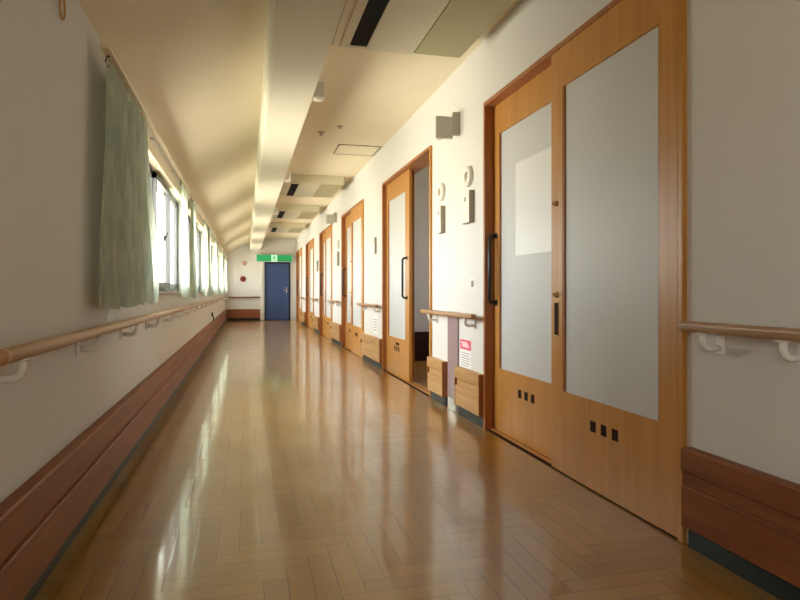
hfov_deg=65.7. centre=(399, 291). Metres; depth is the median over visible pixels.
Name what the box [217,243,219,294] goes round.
curtain
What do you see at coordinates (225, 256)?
curtain
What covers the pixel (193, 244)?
curtain
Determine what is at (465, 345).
notice
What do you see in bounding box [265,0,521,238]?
ceiling
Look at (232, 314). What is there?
baseboard
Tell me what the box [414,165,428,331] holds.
wall
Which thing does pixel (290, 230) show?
grille
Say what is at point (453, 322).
strip
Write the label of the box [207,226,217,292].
window
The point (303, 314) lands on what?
baseboard
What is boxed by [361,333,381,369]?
baseboard
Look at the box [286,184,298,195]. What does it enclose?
outlet
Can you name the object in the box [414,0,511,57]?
panel
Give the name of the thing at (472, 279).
button
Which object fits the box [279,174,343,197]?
air conditioner
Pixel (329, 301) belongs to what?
handrail
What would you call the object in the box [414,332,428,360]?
baseboard
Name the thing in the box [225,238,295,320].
wall
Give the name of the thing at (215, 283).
curtain
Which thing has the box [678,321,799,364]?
handrail
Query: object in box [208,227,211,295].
curtain
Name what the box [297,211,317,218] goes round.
grille
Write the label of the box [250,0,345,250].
beam
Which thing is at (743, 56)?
wall
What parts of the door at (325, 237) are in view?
sliding panel, glass pane, sliding panel, glass pane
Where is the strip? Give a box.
[448,311,458,412]
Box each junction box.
[284,172,290,181]
[312,82,323,101]
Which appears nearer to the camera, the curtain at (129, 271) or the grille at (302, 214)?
the curtain at (129, 271)
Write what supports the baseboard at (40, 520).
attached to the wall at (53, 70)
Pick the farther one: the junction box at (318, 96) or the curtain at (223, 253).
the curtain at (223, 253)
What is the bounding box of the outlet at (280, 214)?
[277,211,284,217]
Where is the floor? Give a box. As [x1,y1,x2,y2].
[33,320,779,599]
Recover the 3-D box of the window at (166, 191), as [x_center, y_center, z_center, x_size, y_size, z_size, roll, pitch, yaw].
[-2.003,-0.553,4.981,0.274,1.156,4.485,0,0,-14]
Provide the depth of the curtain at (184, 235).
6.34 m
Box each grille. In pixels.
[288,228,303,232]
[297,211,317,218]
[313,184,342,197]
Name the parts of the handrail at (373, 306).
rail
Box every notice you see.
[374,314,376,333]
[460,338,470,369]
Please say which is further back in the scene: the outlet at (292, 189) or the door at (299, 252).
the door at (299, 252)
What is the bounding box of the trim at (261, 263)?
[260,262,262,319]
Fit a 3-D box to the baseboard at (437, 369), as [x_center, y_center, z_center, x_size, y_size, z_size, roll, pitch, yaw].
[0.334,0.804,5.592,0.055,0.392,0.465,0,0,-14]
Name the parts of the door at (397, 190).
glass pane, sliding panel, bar handle, fixed panel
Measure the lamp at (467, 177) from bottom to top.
0.163 m
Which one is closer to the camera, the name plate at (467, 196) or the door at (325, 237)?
the name plate at (467, 196)
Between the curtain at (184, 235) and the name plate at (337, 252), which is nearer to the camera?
the curtain at (184, 235)
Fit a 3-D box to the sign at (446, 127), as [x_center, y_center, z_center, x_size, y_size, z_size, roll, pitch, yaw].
[0.388,-1.354,5.073,0.205,0.232,0.040,0,0,-14]
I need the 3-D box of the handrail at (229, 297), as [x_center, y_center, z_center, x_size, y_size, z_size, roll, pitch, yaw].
[-5.345,0.231,21.289,1.030,0.107,0.101,0,0,-14]
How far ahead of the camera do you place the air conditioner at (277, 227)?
16.67 m
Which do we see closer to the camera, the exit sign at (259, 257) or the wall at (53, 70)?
the wall at (53, 70)
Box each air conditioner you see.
[268,222,304,232]
[271,204,318,218]
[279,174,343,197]
[331,0,512,57]
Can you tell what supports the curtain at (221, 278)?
hanging from the rail
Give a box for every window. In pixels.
[100,44,191,294]
[188,195,208,292]
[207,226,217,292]
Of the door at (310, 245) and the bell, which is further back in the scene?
the bell
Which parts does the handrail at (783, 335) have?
wall plate, rail, wall plate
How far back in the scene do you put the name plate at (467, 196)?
4.77 m
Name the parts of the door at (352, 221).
bar handle, sliding panel, glass pane, sliding panel, glass pane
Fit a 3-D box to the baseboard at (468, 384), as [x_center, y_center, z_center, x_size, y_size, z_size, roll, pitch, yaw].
[0.534,0.804,4.788,0.055,0.392,0.545,0,0,-14]
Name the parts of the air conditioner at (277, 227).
panel, casing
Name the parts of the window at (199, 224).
sash, frame, head casing, glass pane, sash, curtain rail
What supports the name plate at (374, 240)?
attached to the wall at (743, 56)
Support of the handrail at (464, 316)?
attached to the wall at (743, 56)
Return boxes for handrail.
[0,296,227,383]
[229,297,259,299]
[327,300,340,306]
[357,303,379,312]
[420,309,475,328]
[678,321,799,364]
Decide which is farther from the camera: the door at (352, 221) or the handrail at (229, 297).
the handrail at (229, 297)
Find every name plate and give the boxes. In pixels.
[336,251,338,265]
[372,237,376,253]
[436,205,444,233]
[462,190,473,224]
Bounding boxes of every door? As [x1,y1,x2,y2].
[264,262,289,319]
[296,247,301,323]
[306,238,313,329]
[319,224,331,340]
[341,199,363,358]
[382,145,431,397]
[483,0,686,542]
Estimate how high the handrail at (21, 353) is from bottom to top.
0.123 m
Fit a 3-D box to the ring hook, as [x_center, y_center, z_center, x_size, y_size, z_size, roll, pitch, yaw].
[-1.289,-1.085,2.359,0.018,0.108,0.073,0,0,-14]
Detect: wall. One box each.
[0,0,224,502]
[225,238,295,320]
[296,0,799,543]
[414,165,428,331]
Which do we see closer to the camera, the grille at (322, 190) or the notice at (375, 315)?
the notice at (375, 315)
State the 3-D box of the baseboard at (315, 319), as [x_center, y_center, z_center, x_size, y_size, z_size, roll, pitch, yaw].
[-2.071,0.804,15.274,0.055,0.392,1.333,0,0,-14]
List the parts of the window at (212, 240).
curtain rail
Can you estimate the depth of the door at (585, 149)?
3.07 m
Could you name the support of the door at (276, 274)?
in the wall at (236, 269)
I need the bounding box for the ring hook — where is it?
[59,0,65,20]
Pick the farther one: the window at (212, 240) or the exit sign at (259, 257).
the exit sign at (259, 257)
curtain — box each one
[100,55,158,309]
[180,180,189,299]
[190,198,197,297]
[202,220,208,296]
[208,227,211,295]
[213,239,217,294]
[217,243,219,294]
[220,249,223,294]
[223,253,224,293]
[225,256,226,293]
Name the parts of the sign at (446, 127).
plate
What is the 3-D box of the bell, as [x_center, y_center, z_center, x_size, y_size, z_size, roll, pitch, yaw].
[-5.391,-0.430,21.290,0.200,0.200,0.080,0,0,-14]
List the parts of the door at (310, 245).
sliding panel, sliding panel, glass pane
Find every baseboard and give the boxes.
[0,309,226,599]
[227,309,259,320]
[301,311,305,325]
[312,315,318,332]
[330,322,340,345]
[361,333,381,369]
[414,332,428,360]
[427,356,447,406]
[454,366,482,427]
[681,447,799,599]
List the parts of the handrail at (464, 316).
rail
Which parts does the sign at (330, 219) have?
plate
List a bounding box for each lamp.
[437,183,444,200]
[462,166,472,186]
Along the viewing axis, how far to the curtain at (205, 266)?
9.64 m
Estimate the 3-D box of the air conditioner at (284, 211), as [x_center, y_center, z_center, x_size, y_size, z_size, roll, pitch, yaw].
[-2.361,-1.773,13.870,0.955,0.154,1.360,0,0,-14]
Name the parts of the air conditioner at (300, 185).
panel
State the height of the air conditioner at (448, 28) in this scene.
0.154 m
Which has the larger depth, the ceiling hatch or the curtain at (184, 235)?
the ceiling hatch
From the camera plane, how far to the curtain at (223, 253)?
17.45 m
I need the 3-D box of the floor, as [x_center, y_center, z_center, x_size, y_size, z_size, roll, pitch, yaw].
[-0.727,1.060,9.582,4.990,0.120,25.350,0,0,-14]
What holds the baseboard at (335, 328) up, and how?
attached to the wall at (743, 56)
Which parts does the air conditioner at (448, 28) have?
panel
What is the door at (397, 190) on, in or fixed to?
in the wall at (743, 56)
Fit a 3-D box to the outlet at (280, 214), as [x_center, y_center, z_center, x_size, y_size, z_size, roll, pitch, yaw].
[-2.654,-1.710,13.818,0.120,0.008,1.200,0,0,-14]
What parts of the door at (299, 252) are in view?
sliding panel, sliding panel, glass pane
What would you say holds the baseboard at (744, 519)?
attached to the wall at (743, 56)
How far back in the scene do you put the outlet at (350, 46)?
4.31 m
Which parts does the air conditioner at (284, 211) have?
panel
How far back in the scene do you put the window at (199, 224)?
9.68 m
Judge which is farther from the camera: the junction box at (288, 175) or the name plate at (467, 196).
the junction box at (288, 175)
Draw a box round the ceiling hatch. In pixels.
[333,144,381,155]
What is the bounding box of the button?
[470,278,473,289]
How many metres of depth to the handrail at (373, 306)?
8.26 m
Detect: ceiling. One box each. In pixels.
[78,0,268,254]
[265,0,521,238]
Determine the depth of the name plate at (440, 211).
5.44 m
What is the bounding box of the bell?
[240,276,245,281]
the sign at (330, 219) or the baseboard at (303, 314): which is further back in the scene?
the baseboard at (303, 314)
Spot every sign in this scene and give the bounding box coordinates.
[256,254,291,261]
[326,212,336,224]
[435,112,459,139]
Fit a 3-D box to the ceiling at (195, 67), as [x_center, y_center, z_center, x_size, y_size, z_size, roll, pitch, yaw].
[-2.641,-1.470,9.107,1.085,0.780,25.350,0,0,-14]
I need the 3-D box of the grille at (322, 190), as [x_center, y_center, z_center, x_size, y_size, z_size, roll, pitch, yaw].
[-1.248,-1.708,10.571,0.345,0.011,1.320,0,0,-14]
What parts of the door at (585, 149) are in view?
bar handle, sliding panel, glass pane, flush pull, glass pane, sliding panel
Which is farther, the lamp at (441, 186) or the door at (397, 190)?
the door at (397, 190)
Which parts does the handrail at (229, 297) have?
rail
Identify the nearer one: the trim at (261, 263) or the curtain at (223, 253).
the curtain at (223, 253)
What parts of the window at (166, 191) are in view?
curtain rail, sash, glass pane, head casing, sill, glass pane, sash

